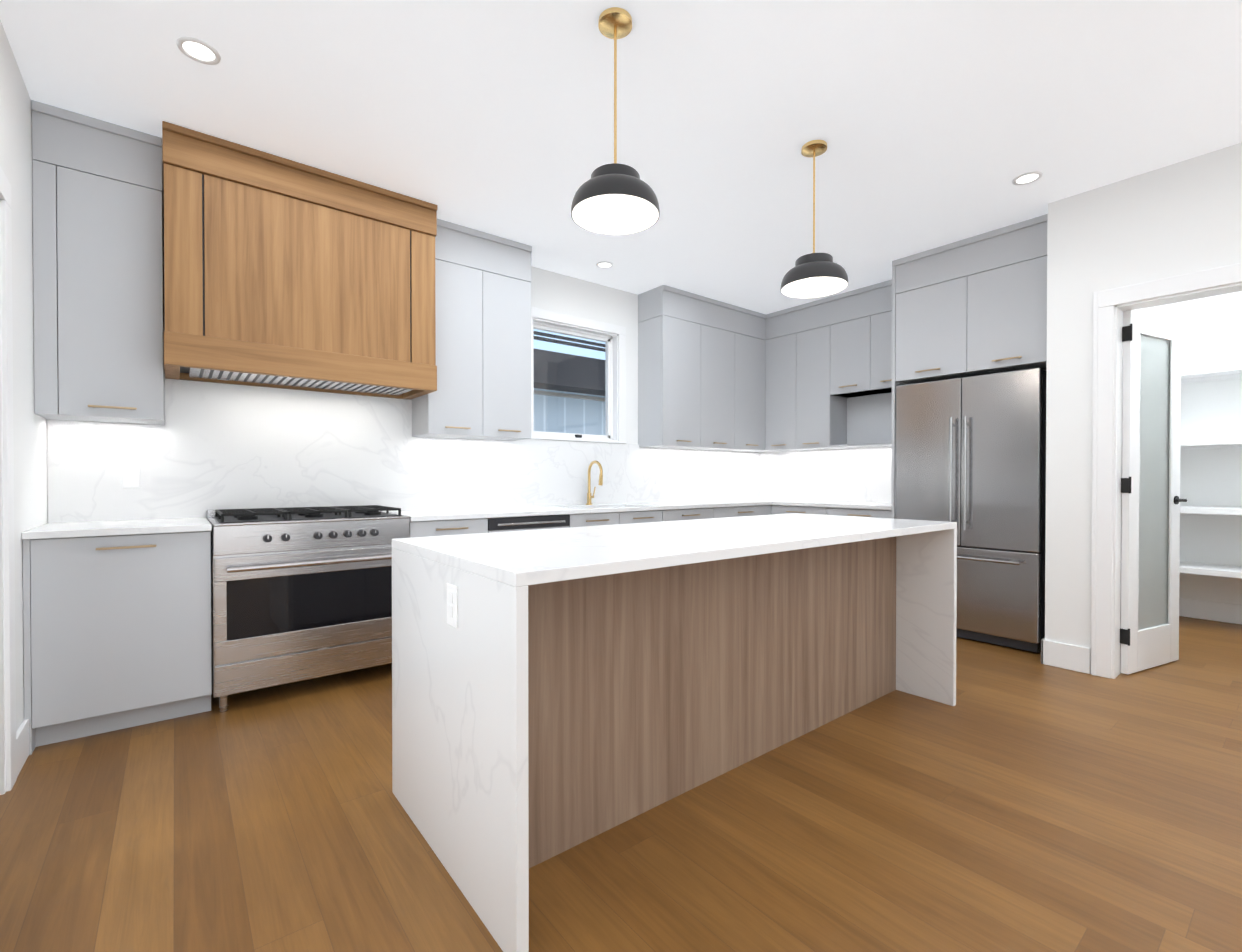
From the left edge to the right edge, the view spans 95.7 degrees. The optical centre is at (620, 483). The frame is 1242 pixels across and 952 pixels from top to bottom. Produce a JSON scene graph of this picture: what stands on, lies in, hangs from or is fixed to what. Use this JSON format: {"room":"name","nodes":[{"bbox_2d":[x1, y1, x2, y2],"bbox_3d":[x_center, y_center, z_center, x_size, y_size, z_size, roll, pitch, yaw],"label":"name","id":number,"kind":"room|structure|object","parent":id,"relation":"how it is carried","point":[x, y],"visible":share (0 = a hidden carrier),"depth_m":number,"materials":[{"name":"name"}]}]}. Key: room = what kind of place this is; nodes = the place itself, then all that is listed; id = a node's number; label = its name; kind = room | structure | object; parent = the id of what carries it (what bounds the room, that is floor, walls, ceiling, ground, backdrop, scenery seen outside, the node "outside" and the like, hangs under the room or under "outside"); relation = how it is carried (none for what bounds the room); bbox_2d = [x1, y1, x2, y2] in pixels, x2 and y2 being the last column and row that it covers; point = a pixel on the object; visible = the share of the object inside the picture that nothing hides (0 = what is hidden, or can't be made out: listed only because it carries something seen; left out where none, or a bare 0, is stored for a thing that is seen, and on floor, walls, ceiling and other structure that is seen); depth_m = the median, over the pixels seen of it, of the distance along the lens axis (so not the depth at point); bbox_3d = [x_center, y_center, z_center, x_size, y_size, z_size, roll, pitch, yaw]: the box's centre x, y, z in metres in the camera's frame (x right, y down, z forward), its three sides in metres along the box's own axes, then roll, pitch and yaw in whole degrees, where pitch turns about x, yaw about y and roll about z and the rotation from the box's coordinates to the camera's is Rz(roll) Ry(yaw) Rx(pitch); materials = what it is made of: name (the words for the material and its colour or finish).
{"room":"kitchen","nodes":[
{"label":"kitchen","id":0,"kind":"room"},
{"bbox_2d":[0,19,47,731],"bbox_3d":[-0.502,-0.268,-0.274,0.150,2.800,7.600,0,1,-38],"label":"wall","id":1,"kind":"structure","parent":0,"point":[30,468],"depth_m":2.19,"materials":[{"name":"white paint"}]},
{"bbox_2d":[0,167,16,794],"bbox_3d":[-1.929,0.007,1.538,0.168,2.220,1.290,0,1,-38],"label":"door frame","id":2,"kind":"structure","parent":1,"relation":"attached to","point":[8,774],"depth_m":2.02,"materials":[{"name":"white wood"}]},
{"bbox_2d":[16,719,28,776],"bbox_3d":[-2.350,1.036,2.196,0.016,0.150,0.250,0,1,-38],"label":"baseboard","id":3,"kind":"structure","parent":1,"relation":"attached to","point":[22,734],"depth_m":2.20,"materials":[{"name":"white wood"}]},
{"bbox_2d":[163,187,637,443],"bbox_3d":[-0.814,-0.307,4.427,9.050,2.800,0.150,0,1,-38],"label":"wall","id":4,"kind":"structure","parent":0,"point":[562,294],"depth_m":4.82,"materials":[{"name":"white paint"}]},
{"bbox_2d":[31,100,164,424],"bbox_3d":[-2.527,-1.002,2.751,0.445,1.378,0.329,0,1,-38],"label":"upper cabinet","id":5,"kind":"object","parent":4,"relation":"attached to","point":[97,185],"depth_m":2.61,"materials":[{"name":"grey wood"}]},
{"bbox_2d":[162,121,437,399],"bbox_3d":[-1.784,-1.131,3.222,1.300,1.128,0.513,0,1,-38],"label":"range hood","id":6,"kind":"object","parent":4,"relation":"attached to","point":[282,273],"visible":1,"depth_m":2.98,"materials":[{"name":"brown wood"}]},
{"bbox_2d":[47,420,760,521],"bbox_3d":[-0.634,-0.071,4.460,5.526,0.557,0.020,0,1,-38],"label":"backsplash","id":7,"kind":"structure","parent":4,"relation":"attached to","point":[85,460],"depth_m":4.11,"materials":[{"name":"white stone"}]},
{"bbox_2d":[411,218,486,439],"bbox_3d":[-1.185,-1.011,3.818,0.373,1.378,0.329,0,1,-38],"label":"upper cabinet","id":8,"kind":"object","parent":4,"relation":"attached to","point":[457,409],"depth_m":3.71,"materials":[{"name":"grey wood"}]},
{"bbox_2d":[487,233,531,440],"bbox_3d":[-0.892,-1.013,4.050,0.374,1.378,0.329,0,1,-38],"label":"upper cabinet","id":9,"kind":"object","parent":4,"relation":"attached to","point":[508,261],"depth_m":3.93,"materials":[{"name":"grey wood"}]},
{"bbox_2d":[531,307,626,443],"bbox_3d":[-0.390,-0.869,4.717,1.010,1.031,0.155,0,1,-38],"label":"window","id":10,"kind":"structure","parent":4,"relation":"in","point":[615,380],"depth_m":4.85,"materials":[{"name":"white"}]},
{"bbox_2d":[638,285,702,448],"bbox_3d":[0.442,-1.022,5.110,0.473,1.378,0.329,0,1,-38],"label":"upper cabinet","id":11,"kind":"object","parent":4,"relation":"attached to","point":[670,319],"depth_m":4.97,"materials":[{"name":"grey wood"}]},
{"bbox_2d":[683,296,738,451],"bbox_3d":[0.812,-1.024,5.404,0.473,1.378,0.329,0,1,-38],"label":"upper cabinet","id":12,"kind":"object","parent":4,"relation":"attached to","point":[723,376],"depth_m":5.30,"materials":[{"name":"grey wood"}]},
{"bbox_2d":[739,307,766,451],"bbox_3d":[1.190,-1.027,5.704,0.492,1.378,0.329,0,1,-38],"label":"upper cabinet","id":13,"kind":"object","parent":4,"relation":"attached to","point":[752,324],"depth_m":5.59,"materials":[{"name":"grey wood"}]},
{"bbox_2d":[767,306,794,451],"bbox_3d":[1.705,-1.027,5.685,0.329,1.378,0.379,0,1,-38],"label":"upper cabinet","id":14,"kind":"object","parent":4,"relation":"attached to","point":[780,324],"depth_m":5.57,"materials":[{"name":"grey wood"}]},
{"bbox_2d":[795,298,842,450],"bbox_3d":[1.934,-1.024,5.396,0.329,1.378,0.359,0,1,-38],"label":"upper cabinet","id":15,"kind":"object","parent":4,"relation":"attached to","point":[811,317],"depth_m":5.31,"materials":[{"name":"grey wood"}]},
{"bbox_2d":[761,447,890,501],"bbox_3d":[2.084,-0.068,5.465,0.020,0.534,1.788,0,1,-38],"label":"backsplash","id":16,"kind":"structure","parent":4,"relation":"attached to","point":[857,474],"depth_m":5.50,"materials":[{"name":"white stone"}]},
{"bbox_2d":[827,286,866,448],"bbox_3d":[2.164,-1.022,5.107,0.329,1.378,0.380,0,1,-38],"label":"upper cabinet","id":17,"kind":"object","parent":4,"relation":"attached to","point":[847,311],"depth_m":5.09,"materials":[{"name":"grey wood"}]},
{"bbox_2d":[867,280,891,447],"bbox_3d":[2.400,-1.019,4.810,0.329,1.378,0.380,0,1,-38],"label":"upper cabinet","id":18,"kind":"object","parent":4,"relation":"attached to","point":[879,295],"depth_m":4.83,"materials":[{"name":"grey wood"}]},
{"bbox_2d":[0,616,1241,951],"bbox_3d":[1.597,1.168,1.405,9.050,0.100,7.900,0,1,-38],"label":"floor","id":19,"kind":"structure","parent":0,"point":[1016,800],"depth_m":1.77,"materials":[{"name":"brown wood"}]},
{"bbox_2d":[23,530,211,754],"bbox_3d":[-2.375,0.665,2.713,0.619,0.885,0.599,0,1,-38],"label":"base cabinet","id":20,"kind":"object","parent":19,"relation":"on","point":[115,604],"depth_m":2.46,"materials":[{"name":"grey wood"}]},
{"bbox_2d":[21,518,211,541],"bbox_3d":[-2.361,0.207,2.693,0.621,0.030,0.604,0,1,-38],"label":"countertop","id":21,"kind":"structure","parent":20,"relation":"on","point":[127,525],"depth_m":2.54,"materials":[{"name":"white stone"}]},
{"bbox_2d":[207,505,409,712],"bbox_3d":[-1.735,0.623,3.150,0.914,0.961,0.666,0,1,-38],"label":"range","id":22,"kind":"object","parent":19,"relation":"on","point":[300,593],"visible":1,"depth_m":2.89,"materials":[{"name":"silver metal"}]},
{"bbox_2d":[410,518,492,537],"bbox_3d":[-1.215,0.657,3.635,0.488,0.885,0.599,0,1,-38],"label":"base cabinet","id":23,"kind":"object","parent":19,"relation":"on","point":[463,525],"depth_m":3.40,"materials":[{"name":"grey wood"}]},
{"bbox_2d":[381,498,804,521],"bbox_3d":[0.157,0.232,4.693,3.961,0.112,0.604,0,1,-38],"label":"countertop","id":24,"kind":"structure","parent":23,"relation":"on","point":[598,507],"depth_m":4.11,"materials":[{"name":"white stone"}]},
{"bbox_2d":[586,461,602,504],"bbox_3d":[-0.203,-0.006,4.611,0.089,0.366,0.210,0,1,-38],"label":"faucet","id":25,"kind":"object","parent":24,"relation":"on","point":[589,496],"visible":1,"depth_m":4.64,"materials":[{"name":"gold metal"}]},
{"bbox_2d":[493,514,572,531],"bbox_3d":[-0.785,0.654,3.977,0.612,0.885,0.599,0,1,-38],"label":"dishwasher","id":26,"kind":"object","parent":19,"relation":"on","point":[547,521],"depth_m":3.75,"materials":[{"name":"black"}]},
{"bbox_2d":[573,506,664,526],"bbox_3d":[-0.199,0.650,4.442,0.883,0.885,0.599,0,1,-38],"label":"base cabinet","id":27,"kind":"object","parent":19,"relation":"on","point":[630,516],"depth_m":4.21,"materials":[{"name":"grey wood"}]},
{"bbox_2d":[392,513,956,951],"bbox_3d":[0.423,0.652,2.409,2.453,0.915,0.940,0,1,-38],"label":"kitchen island","id":28,"kind":"object","parent":19,"relation":"on","point":[556,691],"visible":1,"depth_m":1.87,"materials":[{"name":"white stone"}]},
{"bbox_2d":[665,510,712,520],"bbox_3d":[0.381,0.646,4.903,0.599,0.885,0.599,0,1,-38],"label":"base cabinet","id":29,"kind":"object","parent":19,"relation":"on","point":[670,515],"depth_m":4.64,"materials":[{"name":"grey wood"}]},
{"bbox_2d":[713,506,772,517],"bbox_3d":[0.935,0.643,5.343,0.817,0.885,0.600,0,1,-38],"label":"base cabinet","id":30,"kind":"object","parent":19,"relation":"on","point":[718,511],"depth_m":5.07,"materials":[{"name":"grey wood"}]},
{"bbox_2d":[773,498,890,509],"bbox_3d":[2.027,0.188,5.036,0.604,0.030,1.184,0,1,-38],"label":"countertop","id":31,"kind":"structure","parent":30,"relation":"on","point":[808,501],"depth_m":4.92,"materials":[{"name":"white stone"}]},
{"bbox_2d":[773,506,828,514],"bbox_3d":[1.837,0.643,5.315,0.600,0.885,0.605,0,1,-38],"label":"base cabinet","id":32,"kind":"object","parent":19,"relation":"on","point":[822,510],"depth_m":5.08,"materials":[{"name":"grey wood"}]},
{"bbox_2d":[829,506,890,517],"bbox_3d":[2.219,0.647,4.835,0.599,0.885,0.623,0,1,-38],"label":"base cabinet","id":33,"kind":"object","parent":19,"relation":"on","point":[833,510],"depth_m":4.63,"materials":[{"name":"grey wood"}]},
{"bbox_2d":[891,214,1046,518],"bbox_3d":[2.668,-0.304,4.136,0.756,2.798,1.015,0,1,-38],"label":"wall cabinet","id":34,"kind":"object","parent":19,"relation":"on","point":[976,305],"visible":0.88,"depth_m":3.89,"materials":[{"name":"grey wood"}]},
{"bbox_2d":[895,368,1046,652],"bbox_3d":[2.629,0.175,4.136,0.766,1.840,0.915,0,1,-38],"label":"refrigerator","id":35,"kind":"object","parent":19,"relation":"on","point":[971,456],"visible":0.65,"depth_m":3.81,"materials":[{"name":"grey metal"}]},
{"bbox_2d":[0,0,1241,313],"bbox_3d":[1.597,-1.742,1.381,9.050,0.120,7.900,0,1,-38],"label":"ceiling","id":36,"kind":"structure","parent":0,"point":[936,122],"depth_m":2.50,"materials":[{"name":"white paint"}]},
{"bbox_2d":[176,36,220,64],"bbox_3d":[-1.645,-1.686,2.190,0.140,0.006,0.140,0,1,-38],"label":"recessed light","id":37,"kind":"object","parent":36,"relation":"in","point":[198,50],"visible":1,"depth_m":2.19,"materials":[{"name":"white plastic"}]},
{"bbox_2d":[596,261,613,268],"bbox_3d":[-0.128,-1.704,4.379,0.140,0.006,0.140,0,1,-38],"label":"recessed light","id":38,"kind":"object","parent":36,"relation":"in","point":[604,264],"visible":1,"depth_m":4.37,"materials":[{"name":"white"}]},
{"bbox_2d":[571,7,659,234],"bbox_3d":[-0.021,-1.333,2.053,0.324,0.708,0.324,0,1,-38],"label":"pendant light","id":39,"kind":"object","parent":36,"relation":"hanging from","point":[615,198],"visible":1,"depth_m":2.05,"materials":[{"name":"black metal"}]},
{"bbox_2d":[780,140,847,297],"bbox_3d":[0.972,-1.340,2.829,0.324,0.708,0.324,0,1,-38],"label":"pendant light","id":40,"kind":"object","parent":36,"relation":"hanging from","point":[813,275],"visible":1,"depth_m":2.81,"materials":[{"name":"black metal"}]},
{"bbox_2d":[1012,171,1042,184],"bbox_3d":[2.255,-1.693,3.117,0.140,0.006,0.140,0,1,-38],"label":"recessed light","id":41,"kind":"object","parent":36,"relation":"in","point":[1027,178],"visible":1,"depth_m":3.11,"materials":[{"name":"white plastic"}]},
{"bbox_2d":[1045,194,1156,644],"bbox_3d":[3.534,-0.304,4.082,2.310,2.800,0.140,0,1,-38],"label":"wall","id":42,"kind":"structure","parent":0,"point":[1061,216],"depth_m":3.36,"materials":[{"name":"white paint"}]},
{"bbox_2d":[1074,142,1241,673],"bbox_3d":[4.168,-0.283,1.539,0.140,2.800,4.630,0,1,-38],"label":"wall","id":43,"kind":"structure","parent":0,"point":[1179,218],"depth_m":3.10,"materials":[{"name":"white paint"}]},
{"bbox_2d":[1120,310,1186,673],"bbox_3d":[3.170,0.051,3.357,0.622,2.085,0.142,0,1,-25],"label":"pantry door","id":44,"kind":"structure","parent":43,"relation":"in","point":[1150,492],"depth_m":3.34,"materials":[{"name":"white wood"}]},
{"bbox_2d":[1091,263,1241,678],"bbox_3d":[3.027,0.005,2.963,0.167,2.200,0.815,0,1,-38],"label":"door frame","id":45,"kind":"structure","parent":43,"relation":"attached to","point":[1110,306],"depth_m":3.18,"materials":[{"name":"white wood"}]},
{"bbox_2d":[1157,291,1241,604],"bbox_3d":[4.132,-0.315,5.355,0.150,2.800,4.550,0,1,-38],"label":"wall","id":46,"kind":"structure","parent":0,"point":[1211,331],"depth_m":4.49,"materials":[{"name":"white paint"}]},
{"bbox_2d":[1179,598,1241,623],"bbox_3d":[4.932,1.020,4.226,0.016,0.150,1.390,0,1,-38],"label":"baseboard","id":47,"kind":"structure","parent":46,"relation":"attached to","point":[1200,609],"depth_m":4.49,"materials":[{"name":"white wood"}]},
{"bbox_2d":[1179,363,1241,578],"bbox_3d":[4.785,-0.084,4.075,0.418,1.580,1.426,0,1,-38],"label":"pantry shelves","id":48,"kind":"object","parent":46,"relation":"attached to","point":[1215,373],"depth_m":4.28,"materials":[{"name":"white wood"}]},
{"label":"outside","id":49,"kind":"structure","parent":0,"visible":0},
{"bbox_2d":[534,331,604,434],"bbox_3d":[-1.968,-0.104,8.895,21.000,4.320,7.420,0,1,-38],"label":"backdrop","id":50,"kind":"structure","parent":49,"point":[568,405],"depth_m":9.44,"materials":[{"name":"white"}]}
]}

